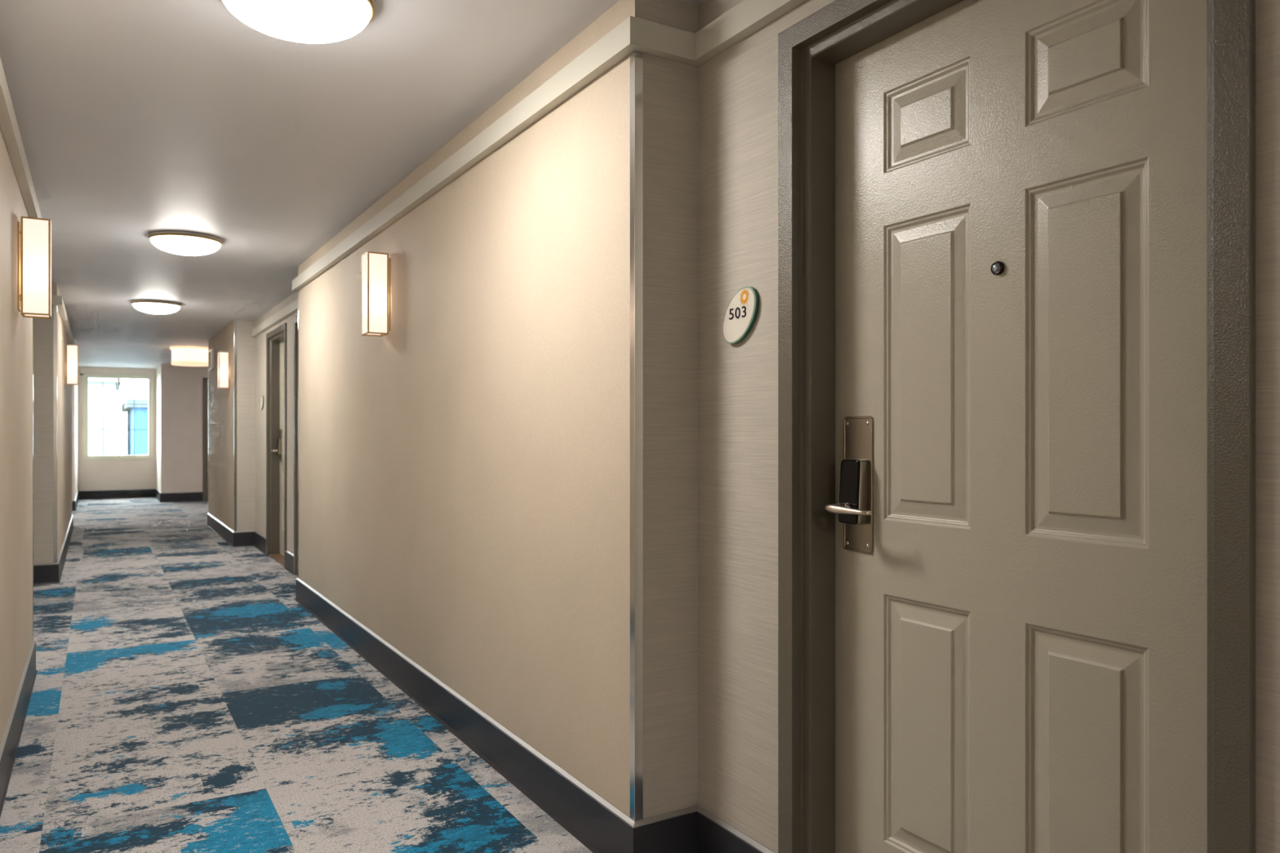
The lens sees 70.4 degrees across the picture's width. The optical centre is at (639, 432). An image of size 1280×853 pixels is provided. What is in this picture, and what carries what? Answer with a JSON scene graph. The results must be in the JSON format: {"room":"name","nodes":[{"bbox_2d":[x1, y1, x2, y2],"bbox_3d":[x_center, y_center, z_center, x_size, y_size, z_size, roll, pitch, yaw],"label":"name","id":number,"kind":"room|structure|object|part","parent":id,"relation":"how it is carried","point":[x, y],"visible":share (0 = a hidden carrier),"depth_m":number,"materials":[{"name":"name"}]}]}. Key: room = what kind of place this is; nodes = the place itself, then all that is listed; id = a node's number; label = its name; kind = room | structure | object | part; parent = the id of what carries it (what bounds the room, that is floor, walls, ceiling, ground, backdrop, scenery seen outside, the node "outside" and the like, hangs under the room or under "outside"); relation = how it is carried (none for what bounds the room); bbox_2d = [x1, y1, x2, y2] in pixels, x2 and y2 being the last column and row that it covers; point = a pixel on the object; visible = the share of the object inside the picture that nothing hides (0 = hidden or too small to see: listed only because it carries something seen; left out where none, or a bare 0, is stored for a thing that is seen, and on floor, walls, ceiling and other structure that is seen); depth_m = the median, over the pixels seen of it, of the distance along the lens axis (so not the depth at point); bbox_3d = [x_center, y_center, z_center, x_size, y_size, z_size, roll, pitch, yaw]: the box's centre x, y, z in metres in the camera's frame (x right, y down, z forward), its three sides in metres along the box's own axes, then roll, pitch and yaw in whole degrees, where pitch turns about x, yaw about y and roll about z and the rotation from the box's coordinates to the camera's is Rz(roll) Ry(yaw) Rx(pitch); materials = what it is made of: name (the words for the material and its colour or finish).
{"room":"hotel corridor","nodes":[
{"label":"hotel corridor","id":0,"kind":"room"},
{"bbox_2d":[0,127,32,743],"bbox_3d":[-0.936,0.004,0.743,0.300,2.332,8.435,0,0,-31],"label":"wall","id":1,"kind":"structure","parent":0,"point":[15,331],"depth_m":3.38,"materials":[{"name":"beige paint"}]},
{"bbox_2d":[0,57,41,217],"bbox_3d":[-0.886,-1.030,0.793,0.233,0.071,8.470,0,0,-31],"label":"trim","id":2,"kind":"structure","parent":1,"relation":"attached to","point":[9,126],"depth_m":3.20,"materials":[{"name":"beige paint"}]},
{"bbox_2d":[32,317,33,639],"bbox_3d":[-2.975,0.009,4.424,0.025,2.006,0.025,0,0,-31],"label":"guard","id":3,"kind":"object","parent":1,"relation":"attached to","point":[33,317],"visible":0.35,"depth_m":4.42,"materials":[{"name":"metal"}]},
{"bbox_2d":[17,216,51,318],"bbox_3d":[-2.437,-0.662,3.652,0.110,0.386,0.120,0,0,-31],"label":"wall sconce","id":4,"kind":"object","parent":1,"relation":"attached to","point":[34,234],"visible":1,"depth_m":3.60,"materials":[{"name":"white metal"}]},
{"bbox_3d":[-2.482,-0.662,3.625,0.006,0.346,0.096,0,0,-31],"label":"plate","id":5,"kind":"part","parent":4,"relation":"part of","materials":[{"name":"gold metal"}]},
{"bbox_3d":[-2.402,-0.662,3.606,0.084,0.372,0.002,0,0,-31],"label":"panel","id":6,"kind":"part","parent":4,"relation":"part of","materials":[{"name":"white glass"}]},
{"bbox_3d":[-2.461,-0.662,3.704,0.084,0.372,0.002,0,0,-31],"label":"panel","id":7,"kind":"part","parent":4,"relation":"part of","materials":[{"name":"gold metal"}]},
{"bbox_3d":[-2.392,-0.662,3.679,0.002,0.372,0.106,0,0,-31],"label":"panel","id":8,"kind":"part","parent":4,"relation":"part of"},
{"bbox_2d":[0,514,73,817],"bbox_3d":[-3.624,1.091,3.767,1.846,0.157,16.386,0,0,-31],"label":"baseboard","id":9,"kind":"structure","parent":1,"relation":"attached to","point":[10,742],"depth_m":3.69,"materials":[{"name":"black rubber"}]},
{"bbox_2d":[33,283,71,564],"bbox_3d":[-6.577,0.004,8.686,1.828,2.332,4.876,0,0,-31],"label":"wall","id":10,"kind":"structure","parent":0,"point":[42,327],"depth_m":7.04,"materials":[{"name":"beige paint"}]},
{"bbox_2d":[53,305,57,563],"bbox_3d":[-4.556,0.009,7.066,0.025,2.006,0.025,0,0,-31],"label":"guard","id":11,"kind":"object","parent":10,"relation":"attached to","point":[55,307],"visible":1,"depth_m":7.06,"materials":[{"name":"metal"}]},
{"bbox_2d":[51,294,74,344],"bbox_3d":[-5.077,-1.030,7.801,0.233,0.071,7.933,0,0,-31],"label":"trim","id":12,"kind":"structure","parent":10,"relation":"attached to","point":[58,300],"depth_m":7.70,"materials":[{"name":"beige paint"}]},
{"bbox_2d":[65,344,78,385],"bbox_3d":[-5.545,-0.662,8.848,0.110,0.386,0.120,0,0,-31],"label":"wall sconce","id":13,"kind":"object","parent":10,"relation":"attached to","point":[71,350],"visible":1,"depth_m":8.80,"materials":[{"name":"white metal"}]},
{"bbox_3d":[-5.589,-0.662,8.822,0.006,0.346,0.096,0,0,-31],"label":"plate","id":14,"kind":"part","parent":13,"relation":"part of","materials":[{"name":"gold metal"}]},
{"bbox_2d":[71,385,77,500],"bbox_3d":[-9.928,0.004,14.261,1.800,2.332,2.650,0,0,-31],"label":"wall","id":15,"kind":"structure","parent":0,"point":[74,388],"depth_m":13.83,"materials":[{"name":"beige paint"}]},
{"bbox_2d":[71,490,79,511],"bbox_3d":[-9.915,1.091,14.258,1.818,0.157,2.668,0,0,-31],"label":"baseboard","id":16,"kind":"structure","parent":15,"relation":"attached to","point":[74,503],"depth_m":13.74,"materials":[{"name":"black rubber"}]},
{"bbox_2d":[77,366,156,490],"bbox_3d":[-9.348,0.004,16.233,1.218,2.332,0.140,0,0,-31],"label":"wall","id":17,"kind":"structure","parent":0,"point":[99,474],"depth_m":16.14,"materials":[{"name":"beige paint"}]},
{"bbox_2d":[78,488,156,499],"bbox_3d":[-9.302,1.091,16.169,1.204,0.157,0.018,0,0,-31],"label":"baseboard","id":18,"kind":"structure","parent":17,"relation":"attached to","point":[126,493],"depth_m":16.15,"materials":[{"name":"black rubber"}]},
{"bbox_2d":[83,373,153,460],"bbox_3d":[-9.322,-0.280,16.221,1.080,1.520,0.128,0,0,-31],"label":"window","id":19,"kind":"structure","parent":17,"relation":"in","point":[150,456],"depth_m":16.21,"materials":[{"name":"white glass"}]},
{"bbox_2d":[88,377,117,455],"bbox_3d":[-9.539,-0.285,16.113,0.454,1.376,0.008,0,0,-31],"label":"window pane","id":20,"kind":"object","parent":19,"relation":"attached to","point":[103,403],"depth_m":16.11,"materials":[{"name":"clear glass"}]},
{"bbox_2d":[120,378,148,455],"bbox_3d":[-9.125,-0.285,16.360,0.454,1.376,0.008,0,0,-31],"label":"window pane","id":21,"kind":"object","parent":19,"relation":"attached to","point":[134,404],"depth_m":16.36,"materials":[{"name":"clear glass"}]},
{"bbox_2d":[156,364,208,493],"bbox_3d":[-6.886,0.004,16.890,3.682,2.332,1.540,0,0,-31],"label":"wall","id":22,"kind":"structure","parent":0,"point":[179,388],"depth_m":15.46,"materials":[{"name":"beige paint"}]},
{"bbox_2d":[155,488,202,502],"bbox_3d":[-8.158,1.091,16.029,0.652,0.157,1.404,0,0,-31],"label":"baseboard","id":23,"kind":"structure","parent":22,"relation":"attached to","point":[197,495],"depth_m":15.45,"materials":[{"name":"black rubber"}]},
{"bbox_2d":[202,377,208,500],"bbox_3d":[-7.119,0.111,15.933,1.030,2.119,0.164,0,0,-31],"label":"door","id":24,"kind":"structure","parent":22,"relation":"in","point":[205,380],"depth_m":15.62,"materials":[{"name":"brown paint"}]},
{"bbox_2d":[208,319,255,531],"bbox_3d":[-3.352,0.004,11.257,3.398,2.332,2.539,0,0,-31],"label":"wall","id":25,"kind":"structure","parent":0,"point":[220,401],"depth_m":9.39,"materials":[{"name":"beige paint"}]},
{"bbox_2d":[208,347,214,370],"bbox_3d":[-5.223,-0.890,11.045,0.030,0.250,0.400,0,0,-31],"label":"wall plate","id":26,"kind":"object","parent":25,"relation":"attached to","point":[211,352],"visible":1,"depth_m":10.92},
{"bbox_3d":[-5.217,-0.890,11.049,0.015,0.190,0.340,0,0,-31],"label":"plate","id":27,"kind":"part","parent":26,"relation":"part of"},
{"bbox_2d":[217,351,230,388],"bbox_3d":[-4.405,-0.662,9.600,0.110,0.386,0.120,0,0,-31],"label":"wall sconce","id":28,"kind":"object","parent":25,"relation":"attached to","point":[224,357],"visible":1,"depth_m":9.55,"materials":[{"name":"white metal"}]},
{"bbox_3d":[-4.450,-0.662,9.573,0.002,0.372,0.106,0,0,-31],"label":"panel","id":29,"kind":"part","parent":28,"relation":"part of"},
{"bbox_3d":[-4.360,-0.662,9.627,0.006,0.346,0.096,0,0,-31],"label":"plate","id":30,"kind":"part","parent":28,"relation":"part of","materials":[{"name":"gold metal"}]},
{"bbox_2d":[233,319,236,531],"bbox_3d":[-4.155,-0.074,9.310,0.025,2.172,0.025,0,0,-31],"label":"guard","id":31,"kind":"object","parent":25,"relation":"attached to","point":[234,320],"visible":1,"depth_m":9.30,"materials":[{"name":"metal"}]},
{"bbox_2d":[206,512,266,554],"bbox_3d":[-4.062,1.091,10.380,1.316,0.157,3.353,0,0,-31],"label":"baseboard","id":32,"kind":"structure","parent":25,"relation":"attached to","point":[247,538],"depth_m":9.36,"materials":[{"name":"black rubber"}]},
{"bbox_2d":[251,0,806,336],"bbox_3d":[-0.697,-1.030,3.668,0.234,0.071,13.212,0,0,-31],"label":"trim","id":33,"kind":"structure","parent":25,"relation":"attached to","point":[633,33],"depth_m":2.60,"materials":[{"name":"beige paint"}]},
{"bbox_2d":[255,291,297,554],"bbox_3d":[-2.995,0.004,7.981,0.248,2.332,3.450,0,0,-31],"label":"wall","id":34,"kind":"structure","parent":0,"point":[260,340],"depth_m":8.81,"materials":[{"name":"beige paint"}]},
{"bbox_2d":[260,395,263,409],"bbox_3d":[-3.730,-0.296,8.955,0.013,0.139,0.139,0,0,-31],"label":"room sign","id":35,"kind":"object","parent":34,"relation":"attached to","point":[262,397],"visible":1,"depth_m":8.94,"materials":[{"name":"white plastic"}]},
{"bbox_2d":[266,322,286,568],"bbox_3d":[-3.256,0.111,8.308,0.164,2.119,1.030,0,0,-31],"label":"door","id":36,"kind":"structure","parent":34,"relation":"in","point":[276,340],"depth_m":8.67,"materials":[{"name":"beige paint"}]},
{"bbox_3d":[-3.419,0.117,8.633,0.005,0.311,0.092,0,0,-31],"label":"lock plate","id":37,"kind":"part","parent":36,"relation":"part of","materials":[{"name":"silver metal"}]},
{"bbox_2d":[284,550,293,574],"bbox_3d":[-2.956,1.091,7.655,0.018,0.157,0.396,0,0,-31],"label":"baseboard strip","id":38,"kind":"object","parent":34,"relation":"attached to","point":[289,557],"visible":1,"depth_m":7.66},
{"bbox_2d":[293,315,297,576],"bbox_3d":[-2.523,0.111,7.083,0.164,2.119,1.030,0,0,-31],"label":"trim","id":39,"kind":"structure","parent":34,"relation":"in","point":[295,318],"depth_m":7.45,"materials":[{"name":"beige paint"}]},
{"bbox_2d":[0,497,592,852],"bbox_3d":[-2.987,1.170,7.332,6.800,0.001,22.050,0,0,-31],"label":"floor","id":40,"kind":"structure","parent":0,"point":[184,699],"depth_m":3.55,"materials":[{"name":"carpet"}]},
{"bbox_2d":[0,0,705,368],"bbox_3d":[-2.986,-1.222,7.332,6.800,0.120,22.050,0,0,-31],"label":"ceiling","id":41,"kind":"structure","parent":0,"point":[135,118],"depth_m":3.43,"materials":[{"name":"paint"}]},
{"bbox_2d":[130,299,182,314],"bbox_3d":[-4.314,-1.112,8.093,0.400,0.098,0.400,0,0,-31],"label":"ceiling light","id":42,"kind":"object","parent":41,"relation":"attached to","point":[150,306],"visible":1,"depth_m":7.97,"materials":[{"name":"white glass"}]},
{"bbox_2d":[147,230,222,255],"bbox_3d":[-2.702,-1.112,5.399,0.400,0.098,0.400,0,0,-31],"label":"ceiling light","id":43,"kind":"object","parent":41,"relation":"attached to","point":[175,242],"visible":1,"depth_m":5.28,"materials":[{"name":"white glass"}]},
{"bbox_2d":[169,346,208,366],"bbox_3d":[-6.139,-1.041,12.408,0.524,0.240,0.524,0,0,-31],"label":"drum ceiling light","id":44,"kind":"object","parent":41,"relation":"attached to","point":[185,356],"visible":0.82,"depth_m":12.21,"materials":[{"name":"beige fabric"}]},
{"bbox_3d":[-6.139,-1.049,12.408,0.480,0.165,0.480,0,0,-31],"label":"lamp shade","id":45,"kind":"part","parent":44,"relation":"part of","materials":[{"name":"beige fabric"}]},
{"bbox_2d":[221,0,375,43],"bbox_3d":[-0.905,-1.112,2.395,0.400,0.098,0.400,0,0,-31],"label":"ceiling light","id":46,"kind":"object","parent":41,"relation":"attached to","point":[305,21],"visible":1,"depth_m":2.36,"materials":[{"name":"glass"}]},
{"bbox_2d":[297,0,697,821],"bbox_3d":[-1.115,0.004,4.401,0.199,2.332,4.626,0,0,-31],"label":"wall","id":47,"kind":"structure","parent":0,"point":[464,467],"depth_m":2.90,"materials":[{"name":"beige paint"}]},
{"bbox_2d":[297,290,298,577],"bbox_3d":[-2.373,0.009,6.331,0.025,2.006,0.025,0,0,-31],"label":"guard","id":48,"kind":"object","parent":47,"relation":"attached to","point":[298,291],"visible":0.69,"depth_m":6.32,"materials":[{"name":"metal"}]},
{"bbox_2d":[361,251,390,336],"bbox_3d":[-1.266,-0.662,4.352,0.110,0.386,0.120,0,0,-31],"label":"wall sconce","id":49,"kind":"object","parent":47,"relation":"attached to","point":[375,266],"visible":1,"depth_m":4.30,"materials":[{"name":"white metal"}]},
{"bbox_3d":[-1.311,-0.662,4.325,0.002,0.372,0.106,0,0,-31],"label":"panel","id":50,"kind":"part","parent":49,"relation":"part of","materials":[{"name":"white glass"}]},
{"bbox_3d":[-1.242,-0.662,4.300,0.084,0.372,0.002,0,0,-31],"label":"panel","id":51,"kind":"part","parent":49,"relation":"part of","materials":[{"name":"white glass"}]},
{"bbox_3d":[-1.222,-0.662,4.379,0.006,0.346,0.096,0,0,-31],"label":"plate","id":52,"kind":"part","parent":49,"relation":"part of","materials":[{"name":"gold metal"}]},
{"bbox_2d":[295,577,774,852],"bbox_3d":[-1.083,1.091,4.328,0.217,0.157,5.176,0,0,-31],"label":"baseboard","id":53,"kind":"structure","parent":47,"relation":"attached to","point":[593,821],"depth_m":2.85,"materials":[{"name":"black rubber"}]},
{"bbox_2d":[630,51,643,821],"bbox_3d":[-0.009,0.009,2.379,0.025,2.006,0.025,0,0,-31],"label":"guard","id":54,"kind":"object","parent":47,"relation":"attached to","point":[636,58],"visible":1,"depth_m":2.37,"materials":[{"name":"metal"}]},
{"bbox_2d":[697,0,1279,852],"bbox_3d":[1.146,0.004,1.056,0.248,2.332,3.436,0,0,-31],"label":"wall","id":55,"kind":"structure","parent":0,"point":[738,86],"depth_m":2.26,"materials":[{"name":"beige paint"}]},
{"bbox_2d":[722,286,758,344],"bbox_3d":[0.253,-0.296,2.294,0.014,0.139,0.139,0,0,-31],"label":"room sign","id":56,"kind":"object","parent":55,"relation":"attached to","point":[740,314],"visible":1,"depth_m":2.28,"materials":[{"name":"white plastic"}]},
{"bbox_2d":[777,0,1255,852],"bbox_3d":[0.662,0.111,1.756,0.164,2.119,1.030,0,0,-31],"label":"door","id":57,"kind":"structure","parent":55,"relation":"in","point":[1016,238],"depth_m":1.73,"materials":[{"name":"beige paint"}]},
{"bbox_3d":[0.471,0.172,2.010,0.060,0.024,0.123,0,0,-31],"label":"lever handle","id":58,"kind":"part","parent":57,"relation":"part of","materials":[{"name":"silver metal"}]},
{"bbox_3d":[0.500,0.117,2.082,0.005,0.311,0.092,0,0,-31],"label":"lock plate","id":59,"kind":"part","parent":57,"relation":"part of","materials":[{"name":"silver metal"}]},
{"label":"outside","id":60,"kind":"structure","parent":0,"visible":0},
{"bbox_3d":[-25.459,4.221,42.568,60.000,0.098,60.800,0,0,-31],"label":"ground","id":61,"kind":"structure","parent":60,"visible":0},
{"bbox_2d":[88,377,121,455],"bbox_3d":[-22.725,1.070,35.318,4.250,6.200,8.450,0,0,-31],"label":"building","id":62,"kind":"structure","parent":61,"relation":"on","point":[95,384],"depth_m":32.66,"materials":[{"name":"white"}]},
{"bbox_2d":[121,398,148,455],"bbox_3d":[-17.595,1.530,33.725,2.780,5.280,8.450,0,0,-31],"label":"building","id":63,"kind":"structure","parent":61,"relation":"on","point":[141,411],"depth_m":29.85,"materials":[{"name":"blue glass"}]}
]}

